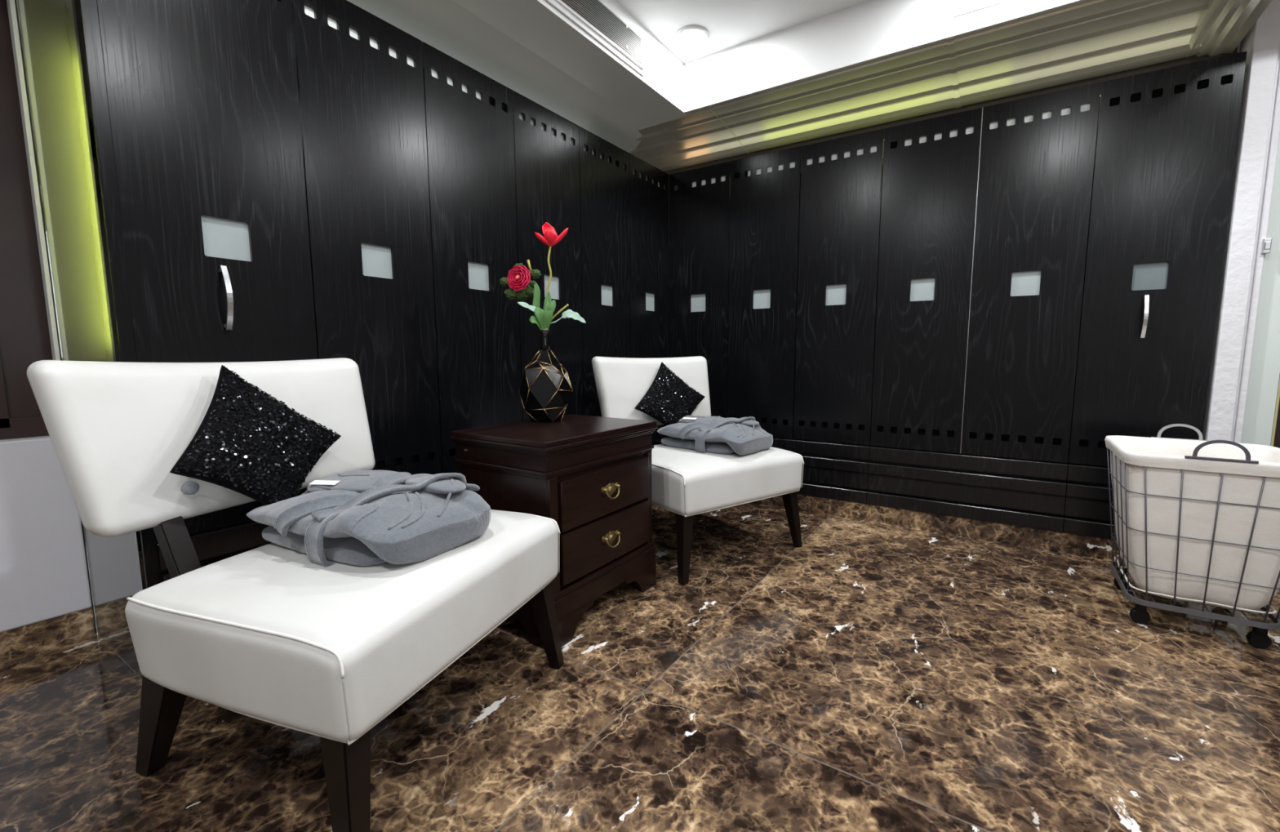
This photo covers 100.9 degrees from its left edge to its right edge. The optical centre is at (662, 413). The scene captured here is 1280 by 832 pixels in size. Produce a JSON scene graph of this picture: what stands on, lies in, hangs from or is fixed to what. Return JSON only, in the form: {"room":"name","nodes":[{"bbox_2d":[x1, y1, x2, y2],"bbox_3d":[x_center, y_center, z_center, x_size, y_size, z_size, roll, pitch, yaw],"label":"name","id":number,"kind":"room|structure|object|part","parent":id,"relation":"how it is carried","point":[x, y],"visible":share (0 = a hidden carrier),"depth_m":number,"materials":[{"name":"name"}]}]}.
{"room":"changing room","nodes":[
{"label":"changing room","id":0,"kind":"room"},
{"bbox_2d":[0,0,96,632],"bbox_3d":[-1.861,-0.429,2.014,0.120,2.350,5.235,4,8,32],"label":"wall","id":1,"kind":"structure","parent":0,"point":[44,575],"depth_m":1.72,"materials":[{"name":"white paint"}]},
{"bbox_2d":[0,0,53,439],"bbox_3d":[-2.704,-0.643,0.779,0.115,1.647,2.300,4,8,32],"label":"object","id":2,"kind":"structure","parent":1,"relation":"in","point":[24,335],"depth_m":1.70,"materials":[{"name":"brown glass"}]},
{"bbox_2d":[6,0,60,359],"bbox_3d":[-2.001,-0.710,1.685,0.042,1.577,0.010,4,8,32],"label":"trim","id":3,"kind":"structure","parent":1,"relation":"attached to","point":[11,3],"depth_m":1.67,"materials":[{"name":"white paint"}]},
{"bbox_2d":[0,606,95,663],"bbox_3d":[-2.653,0.828,0.913,0.115,0.100,2.300,4,8,32],"label":"baseboard","id":4,"kind":"structure","parent":1,"relation":"attached to","point":[25,640],"depth_m":1.75,"materials":[{"name":"stone"}]},
{"bbox_2d":[346,0,687,152],"bbox_3d":[-1.388,-1.685,1.667,1.098,0.375,5.400,4,8,32],"label":"crown molding","id":5,"kind":"structure","parent":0,"point":[523,46],"depth_m":2.45,"materials":[{"name":"white paint"}]},
{"bbox_2d":[0,502,1279,831],"bbox_3d":[0.346,0.891,1.024,5.020,0.050,5.700,4,8,32],"label":"floor","id":6,"kind":"structure","parent":0,"point":[861,676],"depth_m":1.42,"materials":[{"name":"stone"}]},
{"bbox_2d":[16,0,146,680],"bbox_3d":[-1.719,-0.338,1.561,0.616,2.268,0.008,4,8,32],"label":"wall","id":7,"kind":"structure","parent":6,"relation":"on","point":[51,34],"depth_m":1.52,"materials":[{"name":"white"}]},
{"bbox_2d":[79,0,317,588],"bbox_3d":[-1.346,-0.359,1.617,0.142,2.094,0.486,4,8,32],"label":"wardrobe","id":8,"kind":"object","parent":6,"relation":"on","point":[195,105],"visible":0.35,"depth_m":1.54,"materials":[{"name":"black wood"}]},
{"bbox_3d":[-1.461,-0.335,1.429,0.044,2.086,0.044,4,8,32],"label":"panel","id":9,"kind":"part","parent":8,"relation":"part of","materials":[{"name":"black wood"}]},
{"bbox_3d":[-1.310,0.471,1.705,0.040,0.064,0.457,4,8,32],"label":"drawer","id":10,"kind":"part","parent":8,"relation":"part of","materials":[{"name":"black wood"}]},
{"bbox_3d":[-1.317,0.387,1.700,0.024,0.080,0.457,4,8,32],"label":"rail","id":11,"kind":"part","parent":8,"relation":"part of","materials":[{"name":"black wood"}]},
{"bbox_3d":[-1.307,-0.348,1.587,0.042,0.190,0.014,4,8,32],"label":"pull handle","id":12,"kind":"part","parent":8,"relation":"part of","materials":[{"name":"metal"}]},
{"bbox_2d":[26,357,564,831],"bbox_3d":[-0.827,0.341,1.375,0.846,0.963,0.778,2,7,17],"label":"slipper chair","id":13,"kind":"object","parent":6,"relation":"on","point":[268,633],"visible":0.83,"depth_m":1.11,"materials":[{"name":"white leather"}]},
{"bbox_3d":[-1.129,0.697,1.183,0.229,0.300,0.063,3,7,23],"label":"leg","id":14,"kind":"part","parent":13,"relation":"part of","materials":[{"name":"brown wood"}]},
{"bbox_3d":[-1.125,0.319,1.230,0.208,0.440,0.050,2,7,17],"label":"post","id":15,"kind":"part","parent":13,"relation":"part of","materials":[{"name":"brown wood"}]},
{"bbox_3d":[-1.114,0.176,1.249,0.019,0.032,0.032,2,7,17],"label":"round knob","id":16,"kind":"part","parent":13,"relation":"part of","materials":[{"name":"grey plastic"}]},
{"bbox_3d":[-1.144,0.043,1.442,0.182,0.385,0.764,2,7,17],"label":"backrest","id":17,"kind":"part","parent":13,"relation":"part of","materials":[{"name":"white leather"}]},
{"bbox_3d":[-0.712,0.428,1.348,0.606,0.218,0.770,2,7,17],"label":"seat","id":18,"kind":"part","parent":13,"relation":"part of","materials":[{"name":"white leather"}]},
{"bbox_3d":[-0.572,0.723,0.971,0.086,0.296,0.083,2,7,17],"label":"leg","id":19,"kind":"part","parent":13,"relation":"part of","materials":[{"name":"brown wood"}]},
{"bbox_2d":[246,470,490,567],"bbox_3d":[-0.746,0.245,1.361,0.551,0.173,0.402,3,7,22],"label":"bathrobe","id":20,"kind":"object","parent":13,"relation":"on","point":[357,517],"visible":1,"depth_m":1.24,"materials":[{"name":"grey fabric"}]},
{"bbox_2d":[169,364,341,505],"bbox_3d":[-1.040,0.067,1.380,0.167,0.389,0.443,2,7,17],"label":"pillow","id":21,"kind":"object","parent":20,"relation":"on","point":[249,442],"visible":0.99,"depth_m":1.32,"materials":[{"name":"black fabric"}]},
{"bbox_3d":[-0.363,0.648,1.629,0.086,0.296,0.083,2,7,17],"label":"leg","id":22,"kind":"part","parent":13,"relation":"part of","materials":[{"name":"brown wood"}]},
{"bbox_2d":[291,0,522,478],"bbox_3d":[-0.972,-0.426,2.211,0.130,2.094,0.917,4,8,32],"label":"wardrobe","id":23,"kind":"object","parent":6,"relation":"on","point":[408,147],"visible":0.66,"depth_m":2.08,"materials":[{"name":"black wood"}]},
{"bbox_3d":[-1.071,-0.573,1.983,0.012,1.750,0.456,4,8,32],"label":"door","id":24,"kind":"part","parent":23,"relation":"part of","materials":[{"name":"black wood"}]},
{"bbox_3d":[-0.824,-0.617,2.368,0.012,1.750,0.456,4,8,32],"label":"door","id":25,"kind":"part","parent":23,"relation":"part of","materials":[{"name":"black wood"}]},
{"bbox_2d":[450,413,657,648],"bbox_3d":[-0.380,0.395,2.073,0.494,0.700,0.646,4,8,32],"label":"nightstand","id":26,"kind":"object","parent":6,"relation":"on","point":[590,475],"visible":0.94,"depth_m":1.86,"materials":[{"name":"brown wood"}]},
{"bbox_2d":[518,328,573,422],"bbox_3d":[-0.478,-0.156,2.167,0.220,0.376,0.202,-1,7,-12],"label":"vase","id":27,"kind":"object","parent":26,"relation":"on","point":[545,391],"visible":0.98,"depth_m":2.11,"materials":[{"name":"black ceramic"}]},
{"bbox_2d":[499,259,541,317],"bbox_3d":[-0.562,-0.453,2.116,0.160,0.323,0.094,2,7,13],"label":"ranunculus","id":28,"kind":"object","parent":27,"relation":"in","point":[518,277],"visible":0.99,"depth_m":2.10,"materials":[{"name":"red plant"}]},
{"bbox_2d":[534,222,568,313],"bbox_3d":[-0.443,-0.532,2.131,0.124,0.476,0.074,-5,8,-35],"label":"tulip","id":29,"kind":"object","parent":27,"relation":"in","point":[550,237],"visible":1,"depth_m":2.11,"materials":[{"name":"red plant"}]},
{"bbox_3d":[-0.462,-0.484,2.135,0.037,0.381,0.008,-1,7,-12],"label":"stem","id":30,"kind":"part","parent":29,"relation":"part of","materials":[{"name":"plant"}]},
{"bbox_2d":[517,301,586,330],"bbox_3d":[-0.443,-0.382,2.130,0.268,0.141,0.050,-1,7,-12],"label":"foliage spray","id":31,"kind":"object","parent":27,"relation":"in","point":[544,317],"visible":1,"depth_m":2.12,"materials":[{"name":"green plant"}]},
{"bbox_3d":[-0.391,0.600,2.102,0.470,0.095,0.618,4,8,32],"label":"moulding","id":32,"kind":"part","parent":26,"relation":"part of","materials":[{"name":"brown wood"}]},
{"bbox_3d":[-0.200,0.282,1.949,0.022,0.172,0.510,4,8,32],"label":"drawer","id":33,"kind":"part","parent":26,"relation":"part of","materials":[{"name":"brown wood"}]},
{"bbox_3d":[-0.200,0.464,1.969,0.022,0.174,0.510,4,8,32],"label":"drawer","id":34,"kind":"part","parent":26,"relation":"part of","materials":[{"name":"brown wood"}]},
{"bbox_3d":[-0.185,0.461,1.954,0.018,0.049,0.100,4,8,32],"label":"pull plate","id":35,"kind":"part","parent":26,"relation":"part of","materials":[{"name":"gold metal"}]},
{"bbox_3d":[-0.185,0.279,1.934,0.018,0.049,0.100,4,8,32],"label":"pull plate","id":36,"kind":"part","parent":26,"relation":"part of","materials":[{"name":"gold metal"}]},
{"bbox_2d":[502,90,630,421],"bbox_3d":[-0.477,-0.513,2.981,0.130,2.094,0.917,4,8,32],"label":"wardrobe","id":37,"kind":"object","parent":6,"relation":"on","point":[568,175],"visible":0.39,"depth_m":2.88,"materials":[{"name":"black wood"}]},
{"bbox_3d":[-0.577,-0.660,2.754,0.012,1.750,0.456,4,8,32],"label":"door","id":38,"kind":"part","parent":37,"relation":"part of","materials":[{"name":"black wood"}]},
{"bbox_3d":[-0.329,-0.704,3.139,0.012,1.750,0.456,4,8,32],"label":"door","id":39,"kind":"part","parent":37,"relation":"part of","materials":[{"name":"black wood"}]},
{"bbox_2d":[622,153,668,444],"bbox_3d":[-0.106,-0.578,3.559,0.130,2.094,0.456,4,8,32],"label":"wardrobe","id":40,"kind":"object","parent":6,"relation":"on","point":[648,198],"visible":0.48,"depth_m":3.48,"materials":[{"name":"black wood"}]},
{"bbox_3d":[-0.088,0.170,3.614,0.024,0.080,0.426,4,8,32],"label":"rail","id":41,"kind":"part","parent":40,"relation":"part of","materials":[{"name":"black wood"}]},
{"bbox_2d":[591,355,804,585],"bbox_3d":[0.154,0.186,2.747,0.778,0.963,0.846,-5,8,-36],"label":"slipper chair","id":42,"kind":"object","parent":6,"relation":"on","point":[687,483],"visible":0.67,"depth_m":2.49,"materials":[{"name":"white leather"}]},
{"bbox_3d":[-0.041,-0.131,2.982,0.764,0.385,0.182,-5,8,-36],"label":"backrest","id":43,"kind":"part","parent":42,"relation":"part of","materials":[{"name":"white leather"}]},
{"bbox_2d":[635,361,704,426],"bbox_3d":[0.051,-0.081,2.912,0.484,0.409,0.168,-5,8,-36],"label":"pillow","id":44,"kind":"object","parent":42,"relation":"on","point":[668,399],"visible":0.86,"depth_m":2.86,"materials":[{"name":"black fabric"}]},
{"bbox_3d":[0.095,0.575,2.279,0.083,0.296,0.086,-5,8,-36],"label":"leg","id":45,"kind":"part","parent":42,"relation":"part of","materials":[{"name":"brown wood"}]},
{"bbox_2d":[657,415,773,454],"bbox_3d":[0.254,0.097,2.692,0.542,0.169,0.404,5,8,39],"label":"bathrobe","id":46,"kind":"object","parent":42,"relation":"on","point":[703,434],"visible":0.99,"depth_m":2.56,"materials":[{"name":"grey fabric"}]},
{"bbox_3d":[0.225,0.280,2.660,0.770,0.218,0.606,-5,8,-36],"label":"seat","id":47,"kind":"part","parent":42,"relation":"part of","materials":[{"name":"white leather"}]},
{"bbox_3d":[0.657,0.529,2.684,0.083,0.296,0.086,-5,8,-36],"label":"leg","id":48,"kind":"part","parent":42,"relation":"part of","materials":[{"name":"brown wood"}]},
{"bbox_2d":[669,161,730,417],"bbox_3d":[0.260,-0.588,3.639,0.456,2.094,0.130,4,8,32],"label":"wardrobe","id":49,"kind":"object","parent":6,"relation":"on","point":[700,206],"visible":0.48,"depth_m":3.56,"materials":[{"name":"black wood"}]},
{"bbox_2d":[726,128,884,503],"bbox_3d":[0.842,-0.546,3.271,0.917,2.094,0.130,4,8,32],"label":"wardrobe","id":50,"kind":"object","parent":6,"relation":"on","point":[804,233],"visible":0.87,"depth_m":3.19,"materials":[{"name":"black wood"}]},
{"bbox_3d":[0.630,-0.728,3.347,0.456,1.750,0.012,4,8,32],"label":"door","id":51,"kind":"part","parent":50,"relation":"part of","materials":[{"name":"black wood"}]},
{"bbox_3d":[0.825,0.202,3.329,0.917,0.080,0.024,4,8,32],"label":"rail","id":52,"kind":"part","parent":50,"relation":"part of","materials":[{"name":"black wood"}]},
{"bbox_3d":[0.822,0.369,3.344,0.917,0.094,0.034,4,8,32],"label":"drawer","id":53,"kind":"part","parent":50,"relation":"part of","materials":[{"name":"black wood"}]},
{"bbox_3d":[0.821,0.287,3.332,0.917,0.064,0.040,4,8,32],"label":"drawer","id":54,"kind":"part","parent":50,"relation":"part of","materials":[{"name":"black wood"}]},
{"bbox_3d":[1.020,-0.700,3.104,0.456,1.750,0.012,4,8,32],"label":"door","id":55,"kind":"part","parent":50,"relation":"part of","materials":[{"name":"black wood"}]},
{"bbox_2d":[866,81,1101,532],"bbox_3d":[1.617,-0.490,2.779,0.917,2.094,0.130,4,8,32],"label":"wardrobe","id":56,"kind":"object","parent":6,"relation":"on","point":[984,224],"visible":1,"depth_m":2.71,"materials":[{"name":"black wood"}]},
{"bbox_3d":[1.408,-0.672,2.858,0.456,1.750,0.012,4,8,32],"label":"door","id":57,"kind":"part","parent":56,"relation":"part of","materials":[{"name":"black wood"}]},
{"bbox_3d":[1.598,0.424,2.852,0.917,0.094,0.034,4,8,32],"label":"drawer","id":58,"kind":"part","parent":56,"relation":"part of","materials":[{"name":"black wood"}]},
{"bbox_3d":[1.596,0.342,2.840,0.917,0.064,0.040,4,8,32],"label":"drawer","id":59,"kind":"part","parent":56,"relation":"part of","materials":[{"name":"black wood"}]},
{"bbox_3d":[1.600,0.258,2.837,0.917,0.080,0.024,4,8,32],"label":"rail","id":60,"kind":"part","parent":56,"relation":"part of","materials":[{"name":"black wood"}]},
{"bbox_3d":[1.793,-0.644,2.609,0.456,1.750,0.012,4,8,32],"label":"door","id":61,"kind":"part","parent":56,"relation":"part of","materials":[{"name":"black wood"}]},
{"bbox_2d":[1062,50,1247,540],"bbox_3d":[2.195,-0.448,2.405,0.457,2.094,0.142,4,8,32],"label":"wardrobe","id":62,"kind":"object","parent":6,"relation":"on","point":[1166,143],"visible":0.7,"depth_m":2.35,"materials":[{"name":"black wood"}]},
{"bbox_3d":[2.179,0.466,2.483,0.457,0.094,0.034,4,8,32],"label":"drawer","id":63,"kind":"part","parent":62,"relation":"part of","materials":[{"name":"black wood"}]},
{"bbox_3d":[2.178,0.384,2.471,0.457,0.064,0.040,4,8,32],"label":"drawer","id":64,"kind":"part","parent":62,"relation":"part of","materials":[{"name":"black wood"}]},
{"bbox_3d":[2.182,0.300,2.469,0.457,0.080,0.024,4,8,32],"label":"rail","id":65,"kind":"part","parent":62,"relation":"part of","materials":[{"name":"black wood"}]},
{"bbox_3d":[2.164,-0.436,2.367,0.014,0.190,0.042,4,8,32],"label":"pull handle","id":66,"kind":"part","parent":62,"relation":"part of","materials":[{"name":"metal"}]},
{"bbox_2d":[1104,423,1279,648],"bbox_3d":[1.956,0.410,1.947,0.496,0.698,0.486,4,8,32],"label":"laundry basket","id":67,"kind":"object","parent":6,"relation":"on","point":[1196,521],"visible":1,"depth_m":1.79,"materials":[{"name":"white fabric"}]},
{"bbox_3d":[2.076,0.074,2.117,0.170,0.068,0.008,4,8,32],"label":"handle","id":68,"kind":"part","parent":67,"relation":"part of","materials":[{"name":"silver metal"}]},
{"bbox_2d":[1110,560,1279,630],"bbox_3d":[1.956,0.662,1.976,0.388,0.018,0.429,4,8,32],"label":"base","id":69,"kind":"object","parent":67,"relation":"attached to","point":[1259,624],"depth_m":1.82,"materials":[{"name":"grey metal"}]},
{"bbox_3d":[1.819,0.119,1.717,0.170,0.068,0.008,4,8,32],"label":"handle","id":70,"kind":"part","parent":67,"relation":"part of","materials":[{"name":"grey metal"}]},
{"bbox_2d":[537,0,1240,112],"bbox_3d":[0.766,-1.593,0.473,4.022,0.311,5.700,4,8,32],"label":"ceiling","id":71,"kind":"structure","parent":0,"point":[752,46],"depth_m":2.58,"materials":[{"name":"white paint"}]},
{"bbox_2d":[544,0,644,76],"bbox_3d":[-0.526,-1.721,1.982,0.013,0.184,1.622,4,8,32],"label":"ceiling vent","id":72,"kind":"object","parent":71,"relation":"in","point":[597,15],"visible":1,"depth_m":2.42,"materials":[{"name":"white metal"}]},
{"bbox_2d":[675,25,709,46],"bbox_3d":[0.157,-1.949,2.728,0.176,0.010,0.176,4,8,32],"label":"recessed light","id":73,"kind":"object","parent":71,"relation":"in","point":[689,35],"visible":1,"depth_m":2.72,"materials":[{"name":"white paint"}]},
{"bbox_2d":[955,0,1008,16],"bbox_3d":[1.482,-1.761,2.138,0.515,0.120,0.004,4,8,32],"label":"trim","id":74,"kind":"structure","parent":71,"relation":"attached to","point":[962,6],"depth_m":2.25,"materials":[{"name":"white paint"}]},
{"bbox_2d":[663,46,1237,436],"bbox_3d":[0.986,-0.580,3.308,3.480,2.360,0.025,4,8,32],"label":"wall","id":75,"kind":"structure","parent":0,"point":[1192,59],"depth_m":2.84,"materials":[{"name":"beige paint"}]},
{"bbox_2d":[629,123,700,171],"bbox_3d":[-0.088,-1.757,3.504,0.478,0.106,0.570,4,8,32],"label":"trim","id":76,"kind":"structure","parent":75,"relation":"attached to","point":[657,147],"depth_m":3.50,"materials":[{"name":"beige paint"}]},
{"bbox_2d":[706,106,748,153],"bbox_3d":[0.404,-1.714,3.187,0.004,0.099,0.584,4,8,32],"label":"trim","id":77,"kind":"structure","parent":75,"relation":"attached to","point":[707,106],"depth_m":3.17,"materials":[{"name":"beige paint"}]},
{"bbox_2d":[657,0,1208,163],"bbox_3d":[1.177,-1.667,2.702,2.522,0.105,0.570,4,8,32],"label":"trim","id":78,"kind":"structure","parent":75,"relation":"attached to","point":[1085,39],"depth_m":2.54,"materials":[{"name":"beige paint"}]},
{"bbox_2d":[751,493,1122,561],"bbox_3d":[1.218,0.579,3.102,2.748,0.103,0.020,4,8,32],"label":"baseboard","id":79,"kind":"structure","parent":75,"relation":"attached to","point":[1068,543],"depth_m":2.84,"materials":[{"name":"stone"}]},
{"bbox_2d":[946,37,960,108],"bbox_3d":[1.411,-1.642,2.548,0.024,0.099,0.584,4,8,32],"label":"trim","id":80,"kind":"structure","parent":75,"relation":"attached to","point":[950,41],"depth_m":2.53,"materials":[{"name":"beige paint"}]},
{"bbox_2d":[1202,0,1279,443],"bbox_3d":[2.469,-0.588,2.267,0.108,2.610,0.172,4,8,32],"label":"wall","id":81,"kind":"structure","parent":0,"point":[1259,124],"depth_m":2.19,"materials":[{"name":"white paint"}]},
{"bbox_2d":[1186,0,1272,57],"bbox_3d":[2.274,-1.593,2.148,0.160,0.127,0.792,4,8,32],"label":"trim","id":82,"kind":"structure","parent":81,"relation":"attached to","point":[1223,24],"depth_m":2.09,"materials":[{"name":"beige paint"}]},
{"bbox_2d":[1240,133,1279,446],"bbox_3d":[2.521,-0.432,2.180,0.116,2.280,0.068,4,8,32],"label":"door","id":83,"kind":"structure","parent":81,"relation":"in","point":[1263,397],"depth_m":2.21,"materials":[{"name":"clear glass"}]},
{"bbox_2d":[1273,399,1279,448],"bbox_3d":[3.302,-0.456,2.167,1.420,2.370,0.050,4,8,32],"label":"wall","id":84,"kind":"structure","parent":0,"point":[1277,437],"depth_m":2.47,"materials":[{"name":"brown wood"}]}
]}

